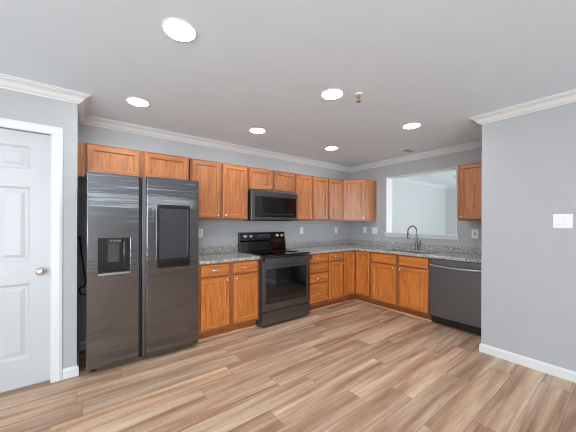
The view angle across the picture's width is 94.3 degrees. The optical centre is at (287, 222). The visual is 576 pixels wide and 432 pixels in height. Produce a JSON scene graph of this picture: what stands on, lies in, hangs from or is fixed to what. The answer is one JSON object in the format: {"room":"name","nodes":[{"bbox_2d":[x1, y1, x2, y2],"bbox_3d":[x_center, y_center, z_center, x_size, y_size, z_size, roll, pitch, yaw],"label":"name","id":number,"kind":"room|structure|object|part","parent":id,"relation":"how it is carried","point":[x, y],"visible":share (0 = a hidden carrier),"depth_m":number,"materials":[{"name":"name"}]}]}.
{"room":"kitchen","nodes":[
{"label":"kitchen","id":0,"kind":"room"},
{"bbox_2d":[0,88,77,370],"bbox_3d":[-3.169,0.105,1.380,3.266,2.440,0.110,0,0,-37],"label":"wall","id":1,"kind":"structure","parent":0,"point":[14,105],"depth_m":2.29,"materials":[{"name":"grey paint"}]},
{"bbox_2d":[0,128,50,392],"bbox_3d":[-2.281,0.290,1.995,0.762,2.044,0.110,0,0,-37],"label":"door","id":2,"kind":"structure","parent":1,"relation":"in","point":[25,157],"depth_m":2.15,"materials":[{"name":"white paint"}]},
{"bbox_3d":[-2.015,0.397,2.175,0.066,0.066,0.071,0,0,-37],"label":"knob","id":3,"kind":"part","parent":2,"relation":"part of","materials":[{"name":"silver metal"}]},
{"bbox_2d":[0,118,62,382],"bbox_3d":[-2.308,0.262,2.028,0.916,2.132,0.129,0,0,-37],"label":"trim","id":4,"kind":"structure","parent":1,"relation":"attached to","point":[56,133],"depth_m":2.23,"materials":[{"name":"white paint"}]},
{"bbox_2d":[0,73,90,103],"bbox_3d":[-3.022,-1.075,1.365,3.236,0.078,0.090,0,0,-37],"label":"trim","id":5,"kind":"structure","parent":1,"relation":"attached to","point":[7,82],"depth_m":2.15,"materials":[{"name":"white paint"}]},
{"bbox_2d":[62,365,78,379],"bbox_3d":[-1.870,1.285,2.300,0.108,0.088,0.014,0,0,-37],"label":"baseboard","id":6,"kind":"structure","parent":1,"relation":"attached to","point":[73,371],"depth_m":2.29,"materials":[{"name":"white paint"}]},
{"bbox_2d":[77,163,77,347],"bbox_3d":[-2.088,0.108,2.564,0.110,2.440,0.455,0,0,-37],"label":"wall","id":7,"kind":"structure","parent":0,"point":[77,163],"depth_m":2.53,"materials":[{"name":"grey paint"}]},
{"bbox_2d":[77,343,78,366],"bbox_3d":[-2.005,1.285,2.553,0.014,0.088,0.579,0,0,-37],"label":"baseboard","id":8,"kind":"structure","parent":7,"relation":"attached to","point":[78,343],"depth_m":2.50,"materials":[{"name":"white paint"}]},
{"bbox_2d":[77,96,89,122],"bbox_3d":[-1.944,-1.072,2.546,0.090,0.078,0.655,0,0,-37],"label":"trim","id":9,"kind":"structure","parent":7,"relation":"attached to","point":[84,106],"depth_m":2.52,"materials":[{"name":"white paint"}]},
{"bbox_2d":[78,123,445,341],"bbox_3d":[1.224,0.118,5.463,8.894,2.440,0.120,0,0,-37],"label":"wall","id":10,"kind":"structure","parent":0,"point":[215,232],"depth_m":4.07,"materials":[{"name":"grey paint"}]},
{"bbox_2d":[78,236,85,294],"bbox_3d":[-2.115,0.486,2.804,0.136,0.691,0.041,0,0,-37],"label":"power cord","id":11,"kind":"object","parent":10,"relation":"attached to","point":[79,237],"visible":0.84,"depth_m":2.77,"materials":[{"name":"black plastic"}]},
{"bbox_2d":[78,341,85,350],"bbox_3d":[-1.772,1.286,3.087,1.034,0.088,0.014,0,0,-37],"label":"baseboard","id":12,"kind":"structure","parent":10,"relation":"attached to","point":[82,345],"depth_m":2.79,"materials":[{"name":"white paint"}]},
{"bbox_2d":[78,142,188,179],"bbox_3d":[-1.665,-0.604,2.954,1.028,0.327,0.346,0,0,-37],"label":"upper cabinet","id":13,"kind":"object","parent":10,"relation":"attached to","point":[91,157],"visible":0.81,"depth_m":2.76,"materials":[{"name":"brown wood"}]},
{"bbox_3d":[-1.746,-0.614,2.687,0.448,0.275,0.021,0,0,-37],"label":"door","id":14,"kind":"part","parent":13,"relation":"part of","materials":[{"name":"brown wood"}]},
{"bbox_3d":[-1.746,-0.614,2.688,0.350,0.177,0.016,0,0,-37],"label":"panel","id":15,"kind":"part","parent":13,"relation":"part of","materials":[{"name":"brown wood"}]},
{"bbox_3d":[-1.351,-0.613,2.990,0.448,0.275,0.021,0,0,-37],"label":"door","id":16,"kind":"part","parent":13,"relation":"part of","materials":[{"name":"brown wood"}]},
{"bbox_3d":[-1.351,-0.613,2.990,0.350,0.177,0.016,0,0,-37],"label":"panel","id":17,"kind":"part","parent":13,"relation":"part of","materials":[{"name":"brown wood"}]},
{"bbox_2d":[199,229,202,237],"bbox_3d":[-1.165,0.136,3.552,0.072,0.116,0.009,0,0,-37],"label":"wall outlet","id":18,"kind":"object","parent":10,"relation":"attached to","point":[200,230],"visible":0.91,"depth_m":3.55,"materials":[{"name":"white plastic"}]},
{"bbox_2d":[79,115,350,171],"bbox_3d":[-0.432,-1.067,4.060,4.334,0.078,0.090,0,0,-37],"label":"trim","id":19,"kind":"structure","parent":10,"relation":"attached to","point":[91,120],"depth_m":3.48,"materials":[{"name":"white paint"}]},
{"bbox_2d":[198,245,237,254],"bbox_3d":[-1.040,0.368,3.639,0.770,0.100,0.020,0,0,-37],"label":"backsplash","id":20,"kind":"structure","parent":10,"relation":"attached to","point":[226,248],"depth_m":3.68,"materials":[{"name":"grey stone"}]},
{"bbox_2d":[189,158,247,219],"bbox_3d":[-0.932,-0.403,3.497,0.769,0.725,0.376,0,0,-37],"label":"upper cabinet","id":21,"kind":"object","parent":10,"relation":"attached to","point":[223,187],"visible":0.93,"depth_m":3.38,"materials":[{"name":"brown wood"}]},
{"bbox_3d":[-0.995,-0.403,3.263,0.348,0.693,0.021,0,0,-37],"label":"door","id":22,"kind":"part","parent":21,"relation":"part of","materials":[{"name":"brown wood"}]},
{"bbox_3d":[-0.995,-0.403,3.263,0.250,0.595,0.016,0,0,-37],"label":"panel","id":23,"kind":"part","parent":21,"relation":"part of","materials":[{"name":"brown wood"}]},
{"bbox_3d":[-0.690,-0.402,3.497,0.348,0.693,0.021,0,0,-37],"label":"door","id":24,"kind":"part","parent":21,"relation":"part of","materials":[{"name":"brown wood"}]},
{"bbox_3d":[-0.690,-0.402,3.497,0.250,0.595,0.016,0,0,-37],"label":"panel","id":25,"kind":"part","parent":21,"relation":"part of","materials":[{"name":"brown wood"}]},
{"bbox_2d":[248,167,294,192],"bbox_3d":[-0.299,-0.607,3.981,0.809,0.312,0.376,0,0,-37],"label":"upper cabinet","id":26,"kind":"object","parent":10,"relation":"attached to","point":[258,178],"visible":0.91,"depth_m":3.82,"materials":[{"name":"brown wood"}]},
{"bbox_3d":[-0.373,-0.608,3.739,0.362,0.280,0.021,0,0,-37],"label":"door","id":27,"kind":"part","parent":26,"relation":"part of","materials":[{"name":"brown wood"}]},
{"bbox_3d":[-0.373,-0.608,3.739,0.264,0.182,0.016,0,0,-37],"label":"panel","id":28,"kind":"part","parent":26,"relation":"part of","materials":[{"name":"brown wood"}]},
{"bbox_2d":[244,189,297,220],"bbox_3d":[-0.293,-0.239,3.970,0.804,0.418,0.401,0,0,-37],"label":"microwave","id":29,"kind":"object","parent":26,"relation":"attached to","point":[262,205],"visible":0.98,"depth_m":3.78,"materials":[{"name":"black metal"}]},
{"bbox_3d":[-0.046,-0.607,3.989,0.362,0.280,0.021,0,0,-37],"label":"door","id":30,"kind":"part","parent":26,"relation":"part of","materials":[{"name":"brown wood"}]},
{"bbox_3d":[-0.047,-0.607,3.989,0.264,0.182,0.016,0,0,-37],"label":"panel","id":31,"kind":"part","parent":26,"relation":"part of","materials":[{"name":"brown wood"}]},
{"bbox_2d":[292,174,311,220],"bbox_3d":[0.165,-0.399,4.336,0.355,0.725,0.376,0,0,-37],"label":"upper cabinet","id":32,"kind":"object","parent":10,"relation":"attached to","point":[303,183],"visible":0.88,"depth_m":4.22,"materials":[{"name":"brown wood"}]},
{"bbox_3d":[0.254,-0.399,4.220,0.221,0.595,0.016,0,0,-37],"label":"panel","id":33,"kind":"part","parent":32,"relation":"part of","materials":[{"name":"brown wood"}]},
{"bbox_2d":[312,176,341,220],"bbox_3d":[0.596,-0.398,4.667,0.726,0.725,0.376,0,0,-37],"label":"upper cabinet","id":34,"kind":"object","parent":10,"relation":"attached to","point":[326,192],"visible":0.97,"depth_m":4.51,"materials":[{"name":"brown wood"}]},
{"bbox_3d":[0.542,-0.398,4.440,0.327,0.693,0.021,0,0,-37],"label":"door","id":35,"kind":"part","parent":34,"relation":"part of","materials":[{"name":"brown wood"}]},
{"bbox_3d":[0.541,-0.398,4.440,0.229,0.595,0.016,0,0,-37],"label":"panel","id":36,"kind":"part","parent":34,"relation":"part of","materials":[{"name":"brown wood"}]},
{"bbox_3d":[0.830,-0.398,4.660,0.327,0.693,0.021,0,0,-37],"label":"door","id":37,"kind":"part","parent":34,"relation":"part of","materials":[{"name":"brown wood"}]},
{"bbox_3d":[0.830,-0.398,4.661,0.229,0.595,0.016,0,0,-37],"label":"panel","id":38,"kind":"part","parent":34,"relation":"part of","materials":[{"name":"brown wood"}]},
{"bbox_2d":[392,178,447,188],"bbox_3d":[3.123,-1.057,6.782,4.280,0.078,0.090,0,0,-37],"label":"trim","id":39,"kind":"structure","parent":10,"relation":"attached to","point":[407,180],"depth_m":7.07,"materials":[{"name":"white paint"}]},
{"bbox_2d":[0,0,575,185],"bbox_3d":[2.345,-1.149,1.532,12.200,0.100,7.720,0,0,-37],"label":"ceiling","id":40,"kind":"structure","parent":0,"point":[439,65],"depth_m":1.87,"materials":[{"name":"paint"}]},
{"bbox_2d":[126,97,149,106],"bbox_3d":[-1.375,-1.106,2.450,0.194,0.006,0.194,0,0,-37],"label":"recessed light","id":41,"kind":"object","parent":40,"relation":"in","point":[135,101],"visible":1,"depth_m":2.45,"materials":[{"name":"white paint"}]},
{"bbox_2d":[161,17,196,41],"bbox_3d":[-0.624,-1.104,1.536,0.194,0.006,0.194,0,0,-37],"label":"recessed light","id":42,"kind":"object","parent":40,"relation":"in","point":[178,29],"visible":1,"depth_m":1.52,"materials":[{"name":"white paint"}]},
{"bbox_2d":[249,128,265,133],"bbox_3d":[-0.366,-1.103,3.200,0.194,0.006,0.194,0,0,-37],"label":"recessed light","id":43,"kind":"object","parent":40,"relation":"in","point":[253,130],"visible":1,"depth_m":3.19,"materials":[{"name":"white paint"}]},
{"bbox_2d":[250,128,263,132],"bbox_3d":[-0.366,-1.103,3.200,0.170,0.003,0.170,0,0,-37],"label":"diffuser","id":44,"kind":"object","parent":43,"relation":"attached to","point":[254,130],"depth_m":3.19,"materials":[{"name":"white plastic"}]},
{"bbox_2d":[325,146,337,149],"bbox_3d":[0.643,-1.100,3.952,0.194,0.006,0.194,0,0,-37],"label":"recessed light","id":45,"kind":"object","parent":40,"relation":"in","point":[331,147],"visible":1,"depth_m":3.95,"materials":[{"name":"white paint"}]},
{"bbox_2d":[321,88,343,99],"bbox_3d":[0.378,-1.101,2.291,0.194,0.006,0.194,0,0,-37],"label":"recessed light","id":46,"kind":"object","parent":40,"relation":"in","point":[329,94],"visible":1,"depth_m":2.29,"materials":[{"name":"white paint"}]},
{"bbox_2d":[322,90,341,98],"bbox_3d":[0.378,-1.101,2.291,0.170,0.003,0.170,0,0,-37],"label":"diffuser","id":47,"kind":"object","parent":46,"relation":"attached to","point":[327,94],"depth_m":2.29,"materials":[{"name":"white plastic"}]},
{"bbox_2d":[354,92,362,102],"bbox_3d":[0.603,-1.070,2.288,0.068,0.066,0.068,0,0,-37],"label":"sprinkler head","id":48,"kind":"object","parent":40,"relation":"attached to","point":[358,94],"visible":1,"depth_m":2.28},
{"bbox_2d":[399,148,416,152],"bbox_3d":[1.822,-1.096,4.056,0.280,0.008,0.140,0,0,-37],"label":"ceiling vent","id":49,"kind":"object","parent":40,"relation":"in","point":[407,150],"visible":1,"depth_m":4.05,"materials":[{"name":"white plastic"}]},
{"bbox_2d":[402,123,420,128],"bbox_3d":[1.400,-1.098,3.027,0.194,0.006,0.194,0,0,-37],"label":"recessed light","id":50,"kind":"object","parent":40,"relation":"in","point":[409,125],"visible":1,"depth_m":3.01,"materials":[{"name":"white paint"}]},
{"bbox_2d":[0,300,575,431],"bbox_3d":[2.337,1.391,1.532,12.200,0.100,7.720,0,0,-37],"label":"floor","id":51,"kind":"structure","parent":0,"point":[350,366],"depth_m":2.16,"materials":[{"name":"brown wood"}]},
{"bbox_2d":[86,171,198,371],"bbox_3d":[-1.523,0.441,2.812,0.958,1.778,0.629,0,0,-37],"label":"refrigerator","id":52,"kind":"object","parent":51,"relation":"on","point":[143,235],"visible":1,"depth_m":2.56,"materials":[{"name":"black metal"}]},
{"bbox_3d":[-1.584,0.415,2.430,0.396,1.710,0.078,0,0,-37],"label":"door","id":53,"kind":"part","parent":52,"relation":"part of","materials":[{"name":"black metal"}]},
{"bbox_3d":[-1.560,0.455,2.403,0.245,0.018,0.018,0,0,-37],"label":"dispenser sill","id":54,"kind":"part","parent":52,"relation":"part of","materials":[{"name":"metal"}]},
{"bbox_3d":[-1.432,0.415,2.575,0.022,1.710,0.033,0,0,-37],"label":"handle","id":55,"kind":"part","parent":52,"relation":"part of","materials":[{"name":"black plastic"}]},
{"bbox_3d":[-1.397,0.421,2.586,0.032,1.728,0.058,0,0,-37],"label":"handle","id":56,"kind":"part","parent":52,"relation":"part of","materials":[{"name":"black metal"}]},
{"bbox_3d":[-1.179,0.419,2.740,0.500,1.732,0.078,0,0,-37],"label":"door","id":57,"kind":"part","parent":52,"relation":"part of","materials":[{"name":"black metal"}]},
{"bbox_2d":[198,259,258,341],"bbox_3d":[-0.846,0.895,3.384,0.773,0.875,0.664,0,0,-37],"label":"base cabinet","id":58,"kind":"object","parent":51,"relation":"on","point":[228,292],"visible":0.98,"depth_m":3.12,"materials":[{"name":"brown wood"}]},
{"bbox_3d":[-0.825,0.911,3.037,0.336,0.569,0.021,0,0,-37],"label":"door","id":59,"kind":"part","parent":58,"relation":"part of","materials":[{"name":"brown wood"}]},
{"bbox_3d":[-0.825,0.540,3.038,0.332,0.131,0.019,0,0,-37],"label":"drawer","id":60,"kind":"part","parent":58,"relation":"part of","materials":[{"name":"brown wood"}]},
{"bbox_3d":[-0.826,0.911,3.037,0.238,0.471,0.016,0,0,-37],"label":"panel","id":61,"kind":"part","parent":58,"relation":"part of","materials":[{"name":"brown wood"}]},
{"bbox_3d":[-0.720,1.323,3.217,0.773,0.020,0.017,0,0,-37],"label":"shoe moulding","id":62,"kind":"part","parent":58,"relation":"part of","materials":[{"name":"brown wood"}]},
{"bbox_2d":[198,245,259,264],"bbox_3d":[-0.851,0.387,3.391,0.770,0.138,0.643,0,0,-37],"label":"countertop","id":63,"kind":"structure","parent":58,"relation":"on","point":[226,253],"depth_m":3.43,"materials":[{"name":"grey stone"}]},
{"bbox_3d":[-0.513,0.912,3.276,0.330,0.569,0.021,0,0,-37],"label":"door","id":64,"kind":"part","parent":58,"relation":"part of","materials":[{"name":"brown wood"}]},
{"bbox_3d":[-0.513,0.541,3.276,0.326,0.131,0.019,0,0,-37],"label":"drawer","id":65,"kind":"part","parent":58,"relation":"part of","materials":[{"name":"brown wood"}]},
{"bbox_3d":[-0.513,0.912,3.276,0.232,0.471,0.016,0,0,-37],"label":"panel","id":66,"kind":"part","parent":58,"relation":"part of","materials":[{"name":"brown wood"}]},
{"bbox_2d":[238,231,312,326],"bbox_3d":[-0.187,0.737,3.828,0.812,1.195,0.733,0,0,-37],"label":"range","id":67,"kind":"object","parent":51,"relation":"on","point":[284,274],"visible":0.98,"depth_m":3.62,"materials":[{"name":"black metal"}]},
{"bbox_2d":[241,249,309,256],"bbox_3d":[-0.179,0.420,3.819,0.812,0.018,0.585,0,0,-37],"label":"cooktop","id":68,"kind":"object","parent":67,"relation":"in","point":[258,252],"depth_m":3.72,"materials":[{"name":"black glass"}]},
{"bbox_3d":[-0.019,0.457,3.609,0.800,0.052,0.023,0,0,-37],"label":"panel","id":69,"kind":"part","parent":67,"relation":"part of","materials":[{"name":"black metal"}]},
{"bbox_3d":[-0.016,1.221,3.602,0.800,0.164,0.038,0,0,-37],"label":"storage drawer","id":70,"kind":"part","parent":67,"relation":"part of","materials":[{"name":"black metal"}]},
{"bbox_3d":[-0.014,0.810,3.601,0.800,0.640,0.042,0,0,-37],"label":"oven door","id":71,"kind":"part","parent":67,"relation":"part of","materials":[{"name":"black metal"}]},
{"bbox_3d":[0.018,0.485,3.561,0.788,0.069,0.062,0,0,-37],"label":"handle","id":72,"kind":"part","parent":67,"relation":"part of","materials":[{"name":"black metal"}]},
{"bbox_2d":[310,253,327,311],"bbox_3d":[0.282,0.898,4.248,0.434,0.875,0.664,0,0,-37],"label":"base cabinet","id":73,"kind":"object","parent":51,"relation":"on","point":[318,264],"visible":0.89,"depth_m":4.02,"materials":[{"name":"brown wood"}]},
{"bbox_3d":[0.456,1.052,4.020,0.396,0.277,0.019,0,0,-37],"label":"drawer","id":74,"kind":"part","parent":73,"relation":"part of","materials":[{"name":"brown wood"}]},
{"bbox_3d":[0.457,0.828,4.020,0.396,0.135,0.019,0,0,-37],"label":"drawer","id":75,"kind":"part","parent":73,"relation":"part of","materials":[{"name":"brown wood"}]},
{"bbox_3d":[0.458,0.677,4.020,0.396,0.138,0.019,0,0,-37],"label":"drawer","id":76,"kind":"part","parent":73,"relation":"part of","materials":[{"name":"brown wood"}]},
{"bbox_3d":[0.458,0.533,4.020,0.396,0.118,0.019,0,0,-37],"label":"drawer","id":77,"kind":"part","parent":73,"relation":"part of","materials":[{"name":"brown wood"}]},
{"bbox_2d":[324,251,343,307],"bbox_3d":[0.594,0.899,4.487,0.348,0.875,0.664,0,0,-37],"label":"base cabinet","id":78,"kind":"object","parent":51,"relation":"on","point":[335,259],"visible":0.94,"depth_m":4.25,"materials":[{"name":"brown wood"}]},
{"bbox_3d":[0.757,0.847,4.275,0.348,0.770,0.019,0,0,-37],"label":"frame","id":79,"kind":"part","parent":78,"relation":"part of","materials":[{"name":"brown wood"}]},
{"bbox_3d":[0.767,0.537,4.256,0.308,0.124,0.019,0,0,-37],"label":"drawer","id":80,"kind":"part","parent":78,"relation":"part of","materials":[{"name":"brown wood"}]},
{"bbox_3d":[0.766,0.905,4.256,0.312,0.569,0.021,0,0,-37],"label":"door","id":81,"kind":"part","parent":78,"relation":"part of","materials":[{"name":"brown wood"}]},
{"bbox_3d":[0.766,0.905,4.256,0.214,0.471,0.016,0,0,-37],"label":"panel","id":82,"kind":"part","parent":78,"relation":"part of","materials":[{"name":"brown wood"}]},
{"bbox_2d":[339,250,372,304],"bbox_3d":[1.171,0.900,4.772,0.911,0.875,0.911,0,0,-37],"label":"base cabinet","id":83,"kind":"object","parent":51,"relation":"on","point":[356,266],"visible":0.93,"depth_m":4.44,"materials":[{"name":"brown wood"}]},
{"bbox_3d":[1.027,0.833,4.455,0.261,0.715,0.021,0,0,-37],"label":"door","id":84,"kind":"part","parent":83,"relation":"part of","materials":[{"name":"brown wood"}]},
{"bbox_3d":[1.027,0.833,4.455,0.163,0.617,0.016,0,0,-37],"label":"panel","id":85,"kind":"part","parent":83,"relation":"part of","materials":[{"name":"brown wood"}]},
{"bbox_3d":[1.120,1.329,4.398,0.378,0.018,0.378,0,0,-37],"label":"shoe moulding","id":86,"kind":"part","parent":83,"relation":"part of","materials":[{"name":"brown wood"}]},
{"bbox_3d":[1.229,0.834,4.426,0.021,0.715,0.267,0,0,-37],"label":"door","id":87,"kind":"part","parent":83,"relation":"part of","materials":[{"name":"brown wood"}]},
{"bbox_3d":[1.230,0.834,4.426,0.016,0.617,0.169,0,0,-37],"label":"panel","id":88,"kind":"part","parent":83,"relation":"part of","materials":[{"name":"brown wood"}]},
{"bbox_2d":[285,239,480,262],"bbox_3d":[1.355,0.397,3.884,1.700,0.132,2.543,0,0,-37],"label":"countertop","id":89,"kind":"structure","parent":83,"relation":"on","point":[457,253],"depth_m":4.25,"materials":[{"name":"grey stone"}]},
{"bbox_2d":[407,225,420,249],"bbox_3d":[1.974,0.232,4.223,0.223,0.387,0.094,0,0,-3],"label":"faucet","id":90,"kind":"object","parent":89,"relation":"on","point":[408,237],"visible":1,"depth_m":4.22,"materials":[{"name":"silver metal"}]},
{"bbox_3d":[1.966,0.178,4.218,0.196,0.277,0.025,0,0,-18],"label":"spout","id":91,"kind":"part","parent":90,"relation":"part of","materials":[{"name":"silver metal"}]},
{"bbox_2d":[370,252,431,321],"bbox_3d":[1.831,0.902,4.116,0.662,0.875,0.931,0,0,-37],"label":"base cabinet","id":92,"kind":"object","parent":51,"relation":"on","point":[398,283],"visible":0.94,"depth_m":3.88,"materials":[{"name":"brown wood"}]},
{"bbox_3d":[1.464,0.924,4.120,0.016,0.477,0.322,0,0,-37],"label":"panel","id":93,"kind":"part","parent":92,"relation":"part of","materials":[{"name":"brown wood"}]},
{"bbox_3d":[1.464,0.924,4.119,0.021,0.575,0.420,0,0,-37],"label":"door","id":94,"kind":"part","parent":92,"relation":"part of","materials":[{"name":"brown wood"}]},
{"bbox_3d":[1.466,0.548,4.120,0.019,0.138,0.416,0,0,-37],"label":"drawer","id":95,"kind":"part","parent":92,"relation":"part of","materials":[{"name":"brown wood"}]},
{"bbox_3d":[1.662,1.329,3.987,0.017,0.020,0.931,0,0,-37],"label":"shoe moulding","id":96,"kind":"part","parent":92,"relation":"part of","materials":[{"name":"brown wood"}]},
{"bbox_3d":[1.748,0.925,3.748,0.021,0.575,0.418,0,0,-37],"label":"door","id":97,"kind":"part","parent":92,"relation":"part of","materials":[{"name":"brown wood"}]},
{"bbox_3d":[1.748,0.925,3.749,0.016,0.477,0.320,0,0,-37],"label":"panel","id":98,"kind":"part","parent":92,"relation":"part of","materials":[{"name":"brown wood"}]},
{"bbox_3d":[1.750,0.549,3.749,0.019,0.138,0.414,0,0,-37],"label":"drawer","id":99,"kind":"part","parent":92,"relation":"part of","materials":[{"name":"brown wood"}]},
{"bbox_2d":[429,258,480,334],"bbox_3d":[2.301,0.907,3.455,0.662,0.868,0.670,0,0,-37],"label":"dishwasher","id":100,"kind":"object","parent":51,"relation":"on","point":[455,286],"visible":0.55,"depth_m":3.30,"materials":[{"name":"grey metal"}]},
{"bbox_3d":[2.065,0.557,3.274,0.067,0.051,0.668,0,0,-37],"label":"handle","id":101,"kind":"part","parent":100,"relation":"part of","materials":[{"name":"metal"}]},
{"bbox_2d":[350,148,481,246],"bbox_3d":[2.064,0.121,4.501,0.170,2.440,2.669,0,0,-37],"label":"wall","id":102,"kind":"structure","parent":0,"point":[379,174],"depth_m":4.40,"materials":[{"name":"grey paint"}]},
{"bbox_2d":[342,179,376,220],"bbox_3d":[1.205,-0.404,4.974,0.618,0.740,0.628,0,0,-37],"label":"upper cabinet","id":103,"kind":"object","parent":102,"relation":"attached to","point":[359,196],"visible":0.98,"depth_m":4.75,"materials":[{"name":"brown wood"}]},
{"bbox_3d":[1.173,-0.404,4.756,0.409,0.740,0.019,0,0,8],"label":"frame","id":104,"kind":"part","parent":103,"relation":"part of","materials":[{"name":"brown wood"}]},
{"bbox_3d":[1.170,-0.404,4.736,0.373,0.708,0.021,0,0,8],"label":"door","id":105,"kind":"part","parent":103,"relation":"part of","materials":[{"name":"brown wood"}]},
{"bbox_3d":[1.170,-0.404,4.736,0.275,0.610,0.016,0,0,8],"label":"panel","id":106,"kind":"part","parent":103,"relation":"part of","materials":[{"name":"brown wood"}]},
{"bbox_2d":[372,227,376,233],"bbox_3d":[1.598,0.141,4.950,0.022,0.116,0.118,0,0,-37],"label":"wall switch","id":107,"kind":"object","parent":102,"relation":"attached to","point":[374,229],"visible":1,"depth_m":4.95,"materials":[{"name":"white plastic"}]},
{"bbox_2d":[285,239,480,254],"bbox_3d":[1.355,0.378,3.884,1.700,0.094,2.543,0,0,-37],"label":"backsplash","id":108,"kind":"structure","parent":102,"relation":"attached to","point":[446,248],"depth_m":4.53,"materials":[{"name":"grey stone"}]},
{"bbox_2d":[386,177,391,231],"bbox_3d":[1.823,-0.320,4.817,0.182,0.980,0.012,0,0,-37],"label":"trim","id":109,"kind":"structure","parent":102,"relation":"attached to","point":[388,181],"depth_m":4.80,"materials":[{"name":"white paint"}]},
{"bbox_2d":[350,140,481,171],"bbox_3d":[2.001,-1.060,4.374,0.090,0.078,2.549,0,0,-37],"label":"trim","id":110,"kind":"structure","parent":102,"relation":"attached to","point":[478,144],"depth_m":4.21,"materials":[{"name":"white paint"}]},
{"bbox_2d":[384,232,458,239],"bbox_3d":[2.162,0.208,4.360,0.225,0.075,1.177,0,0,-37],"label":"trim","id":111,"kind":"structure","parent":102,"relation":"attached to","point":[387,234],"depth_m":4.21,"materials":[{"name":"white paint"}]},
{"bbox_2d":[387,167,455,178],"bbox_3d":[2.169,-0.803,4.367,0.182,0.012,1.121,0,0,-37],"label":"trim","id":112,"kind":"structure","parent":102,"relation":"attached to","point":[453,168],"depth_m":4.31,"materials":[{"name":"white paint"}]},
{"bbox_2d":[456,167,456,234],"bbox_3d":[2.512,-0.318,3.918,0.182,0.980,0.012,0,0,-37],"label":"trim","id":113,"kind":"structure","parent":102,"relation":"attached to","point":[456,167],"depth_m":3.87,"materials":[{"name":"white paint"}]},
{"bbox_2d":[458,162,481,220],"bbox_3d":[2.506,-0.400,3.474,0.376,0.739,0.427,0,0,-37],"label":"upper cabinet","id":114,"kind":"object","parent":102,"relation":"attached to","point":[469,175],"visible":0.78,"depth_m":3.44,"materials":[{"name":"brown wood"}]},
{"bbox_3d":[2.390,-0.400,3.385,0.016,0.609,0.293,0,0,-37],"label":"panel","id":115,"kind":"part","parent":114,"relation":"part of","materials":[{"name":"brown wood"}]},
{"bbox_2d":[471,229,477,238],"bbox_3d":[2.576,0.152,3.683,0.010,0.125,0.082,0,0,-37],"label":"wall outlet","id":116,"kind":"object","parent":102,"relation":"attached to","point":[474,232],"visible":1,"depth_m":3.68,"materials":[{"name":"white plastic"}]},
{"bbox_2d":[446,189,455,233],"bbox_3d":[6.364,0.133,6.188,0.150,2.440,5.220,0,0,-37],"label":"wall","id":117,"kind":"structure","parent":0,"point":[450,193],"depth_m":8.00,"materials":[{"name":"paint"}]},
{"bbox_2d":[481,102,575,371],"bbox_3d":[4.015,0.126,1.133,1.167,2.440,5.051,0,0,-37],"label":"wall","id":118,"kind":"structure","parent":0,"point":[528,265],"depth_m":2.48,"materials":[{"name":"grey paint"}]},
{"bbox_2d":[469,89,575,124],"bbox_3d":[3.456,-1.056,0.834,0.090,0.078,5.021,0,0,-37],"label":"trim","id":119,"kind":"structure","parent":118,"relation":"attached to","point":[567,97],"depth_m":2.46,"materials":[{"name":"white paint"}]},
{"bbox_2d":[479,343,575,382],"bbox_3d":[3.502,1.301,0.827,0.014,0.088,4.945,0,0,-37],"label":"baseboard","id":120,"kind":"structure","parent":118,"relation":"attached to","point":[560,372],"depth_m":2.47,"materials":[{"name":"white paint"}]},
{"bbox_2d":[553,214,572,227],"bbox_3d":[2.369,-0.015,2.305,0.022,0.122,0.122,0,0,-37],"label":"wall switch","id":121,"kind":"object","parent":118,"relation":"attached to","point":[559,220],"visible":1,"depth_m":2.31,"materials":[{"name":"white plastic"}]}
]}

